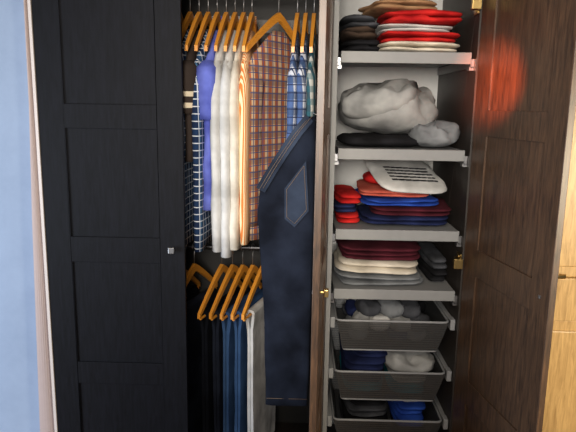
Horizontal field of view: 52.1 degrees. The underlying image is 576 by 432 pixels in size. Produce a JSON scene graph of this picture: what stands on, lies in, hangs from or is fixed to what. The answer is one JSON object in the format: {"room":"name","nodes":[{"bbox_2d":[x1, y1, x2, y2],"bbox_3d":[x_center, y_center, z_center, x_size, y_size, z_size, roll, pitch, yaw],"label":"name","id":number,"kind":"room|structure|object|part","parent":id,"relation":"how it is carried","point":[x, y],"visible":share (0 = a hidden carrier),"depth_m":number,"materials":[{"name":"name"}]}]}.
{"room":"closet","nodes":[
{"label":"closet","id":0,"kind":"room"},
{"bbox_2d":[0,0,39,431],"bbox_3d":[-1.874,-0.195,2.438,1.960,2.600,0.610,1,11,1],"label":"wall","id":1,"kind":"structure","parent":0,"point":[19,394],"depth_m":2.16,"materials":[{"name":"blue paint"}]},
{"bbox_2d":[24,0,57,431],"bbox_3d":[-0.915,-0.116,2.101,0.060,2.600,0.032,1,11,1],"label":"trim","id":2,"kind":"structure","parent":1,"relation":"attached to","point":[46,416],"depth_m":2.16,"materials":[{"name":"paint"}]},
{"bbox_3d":[0.076,1.509,0.720,6.000,0.050,4.700,1,11,1],"label":"floor","id":3,"kind":"structure","parent":0,"visible":0},
{"bbox_2d":[31,0,575,431],"bbox_3d":[-0.061,0.148,2.174,1.654,2.081,1.107,1,11,1],"label":"wardrobe","id":4,"kind":"object","parent":3,"relation":"on","point":[109,73],"visible":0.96,"depth_m":2.06,"materials":[{"name":"brown wood"}]},
{"bbox_3d":[-0.624,0.125,2.143,0.504,2.003,0.020,1,11,1],"label":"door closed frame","id":5,"kind":"part","parent":4,"relation":"part of","materials":[{"name":"black wood"}]},
{"bbox_3d":[-0.418,0.123,2.115,0.022,0.022,0.024,1,11,1],"label":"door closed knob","id":6,"kind":"part","parent":4,"relation":"part of","materials":[{"name":"metal"}]},
{"bbox_2d":[182,0,315,320],"bbox_3d":[-0.371,-0.254,2.374,0.961,1.271,0.430,1,11,1],"label":"hangers","id":7,"kind":"object","parent":4,"relation":"hanging from","point":[240,271],"visible":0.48,"depth_m":2.28,"materials":[{"name":"brown wood"}]},
{"bbox_2d":[187,286,274,431],"bbox_3d":[-0.460,0.678,2.552,0.814,0.681,0.337,1,11,1],"label":"trousers","id":8,"kind":"object","parent":7,"relation":"hanging from","point":[227,380],"visible":0.41,"depth_m":2.42,"materials":[{"name":"fabric"}]},
{"bbox_2d":[182,15,317,257],"bbox_3d":[-0.359,-0.334,2.359,0.966,0.905,0.500,1,11,1],"label":"shirts","id":9,"kind":"object","parent":4,"relation":"hanging from","point":[240,108],"visible":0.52,"depth_m":2.16,"materials":[{"name":"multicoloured fabric"}]},
{"bbox_3d":[-0.359,0.021,2.713,0.994,2.000,0.008,1,11,1],"label":"panel hanging","id":10,"kind":"part","parent":4,"relation":"part of"},
{"bbox_2d":[256,112,315,405],"bbox_3d":[0.002,0.174,2.172,0.241,1.132,0.039,1,11,1],"label":"jeans","id":11,"kind":"object","parent":4,"relation":"hanging from","point":[286,196],"visible":0.98,"depth_m":2.16,"materials":[{"name":"fabric"}]},
{"bbox_3d":[0.103,0.187,1.876,0.020,2.003,0.516,2,11,6],"label":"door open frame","id":12,"kind":"part","parent":4,"relation":"part of","materials":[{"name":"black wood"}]},
{"bbox_3d":[0.103,0.216,1.664,0.024,0.022,0.022,2,11,6],"label":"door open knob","id":13,"kind":"part","parent":4,"relation":"part of","materials":[{"name":"gold metal"}]},
{"bbox_2d":[328,0,442,423],"bbox_3d":[0.409,0.036,2.696,0.471,2.000,0.008,1,11,1],"label":"shelf","id":14,"kind":"object","parent":4,"relation":"attached to","point":[347,171],"depth_m":2.57,"materials":[{"name":"white wood"}]},
{"bbox_2d":[327,361,447,431],"bbox_3d":[0.391,0.802,2.547,0.467,0.143,0.532,1,11,1],"label":"wire basket","id":15,"kind":"object","parent":4,"relation":"in","point":[388,425],"visible":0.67,"depth_m":2.30,"materials":[{"name":"grey metal"}]},
{"bbox_2d":[339,366,425,431],"bbox_3d":[0.390,0.774,2.526,0.348,0.186,0.392,1,11,1],"label":"folded clothes","id":16,"kind":"object","parent":15,"relation":"in","point":[349,409],"visible":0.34,"depth_m":2.37,"materials":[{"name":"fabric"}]},
{"bbox_2d":[332,239,447,285],"bbox_3d":[0.399,0.156,2.384,0.444,0.156,0.405,1,11,1],"label":"folded clothes","id":17,"kind":"object","parent":4,"relation":"in","point":[354,262],"visible":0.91,"depth_m":2.23,"materials":[{"name":"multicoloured fabric"}]},
{"bbox_2d":[328,321,451,401],"bbox_3d":[0.394,0.606,2.510,0.467,0.143,0.532,1,11,1],"label":"wire basket","id":18,"kind":"object","parent":4,"relation":"in","point":[433,379],"visible":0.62,"depth_m":2.27,"materials":[{"name":"grey metal"}]},
{"bbox_2d":[339,324,434,392],"bbox_3d":[0.403,0.578,2.469,0.367,0.193,0.432,1,11,1],"label":"folded clothes","id":19,"kind":"object","parent":18,"relation":"in","point":[355,360],"visible":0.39,"depth_m":2.31,"materials":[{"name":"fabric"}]},
{"bbox_2d":[333,160,451,225],"bbox_3d":[0.406,-0.110,2.332,0.463,0.247,0.381,1,11,1],"label":"folded clothes","id":20,"kind":"object","parent":4,"relation":"in","point":[392,192],"visible":0.97,"depth_m":2.21,"materials":[{"name":"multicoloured fabric"}]},
{"bbox_2d":[383,166,437,181],"bbox_3d":[0.465,-0.160,2.245,0.175,0.044,0.130,-1,11,-9],"label":"print","id":21,"kind":"object","parent":20,"relation":"on","point":[391,173],"depth_m":2.24,"materials":[{"name":"black fabric"}]},
{"bbox_2d":[330,279,454,351],"bbox_3d":[0.397,0.405,2.472,0.467,0.143,0.532,1,11,1],"label":"wire basket","id":22,"kind":"object","parent":4,"relation":"in","point":[432,329],"visible":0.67,"depth_m":2.23,"materials":[{"name":"grey metal"}]},
{"bbox_2d":[341,299,429,340],"bbox_3d":[0.406,0.382,2.446,0.355,0.176,0.421,1,11,1],"label":"socks","id":23,"kind":"object","parent":22,"relation":"in","point":[359,309],"visible":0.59,"depth_m":2.27,"materials":[{"name":"grey fabric"}]},
{"bbox_2d":[350,310,369,329],"bbox_3d":[0.287,0.406,2.306,0.079,0.073,0.119,7,12,30],"label":"sock","id":24,"kind":"object","parent":23,"relation":"on","point":[358,314],"depth_m":2.28,"materials":[{"name":"fabric"}]},
{"bbox_2d":[389,315,410,330],"bbox_3d":[0.435,0.414,2.303,0.082,0.065,0.114,-5,12,-27],"label":"sock","id":25,"kind":"object","parent":23,"relation":"on","point":[391,317],"depth_m":2.26,"materials":[{"name":"fabric"}]},
{"bbox_2d":[337,78,459,146],"bbox_3d":[0.418,-0.407,2.308,0.448,0.252,0.495,1,11,1],"label":"folded clothes","id":26,"kind":"object","parent":4,"relation":"in","point":[398,113],"visible":1,"depth_m":2.12,"materials":[{"name":"grey fabric"}]},
{"bbox_2d":[338,0,462,51],"bbox_3d":[0.412,-0.707,2.246,0.434,0.200,0.467,1,11,1],"label":"folded clothes","id":27,"kind":"object","parent":4,"relation":"on","point":[401,25],"visible":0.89,"depth_m":2.08,"materials":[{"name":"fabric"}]},
{"bbox_3d":[0.684,0.197,1.867,0.020,2.003,0.516,-1,11,-9],"label":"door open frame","id":28,"kind":"part","parent":4,"relation":"part of","materials":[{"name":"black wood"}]},
{"bbox_3d":[1.924,-0.120,2.356,2.440,2.600,0.610,1,11,1],"label":"wall","id":29,"kind":"structure","parent":0,"visible":0},
{"bbox_2d":[542,111,575,431],"bbox_3d":[1.192,0.165,2.068,0.968,2.124,0.099,1,11,1],"label":"door","id":30,"kind":"structure","parent":29,"relation":"in","point":[560,401],"depth_m":2.14,"materials":[{"name":"brown wood"}]},
{"bbox_3d":[0.901,0.205,2.060,0.119,0.017,0.054,1,11,1],"label":"handle","id":31,"kind":"part","parent":30,"relation":"part of","materials":[{"name":"gold metal"}]},
{"bbox_3d":[1.192,0.202,2.100,0.800,2.026,0.040,1,11,1],"label":"frame","id":32,"kind":"part","parent":30,"relation":"part of","materials":[{"name":"yellow wood"}]}
]}

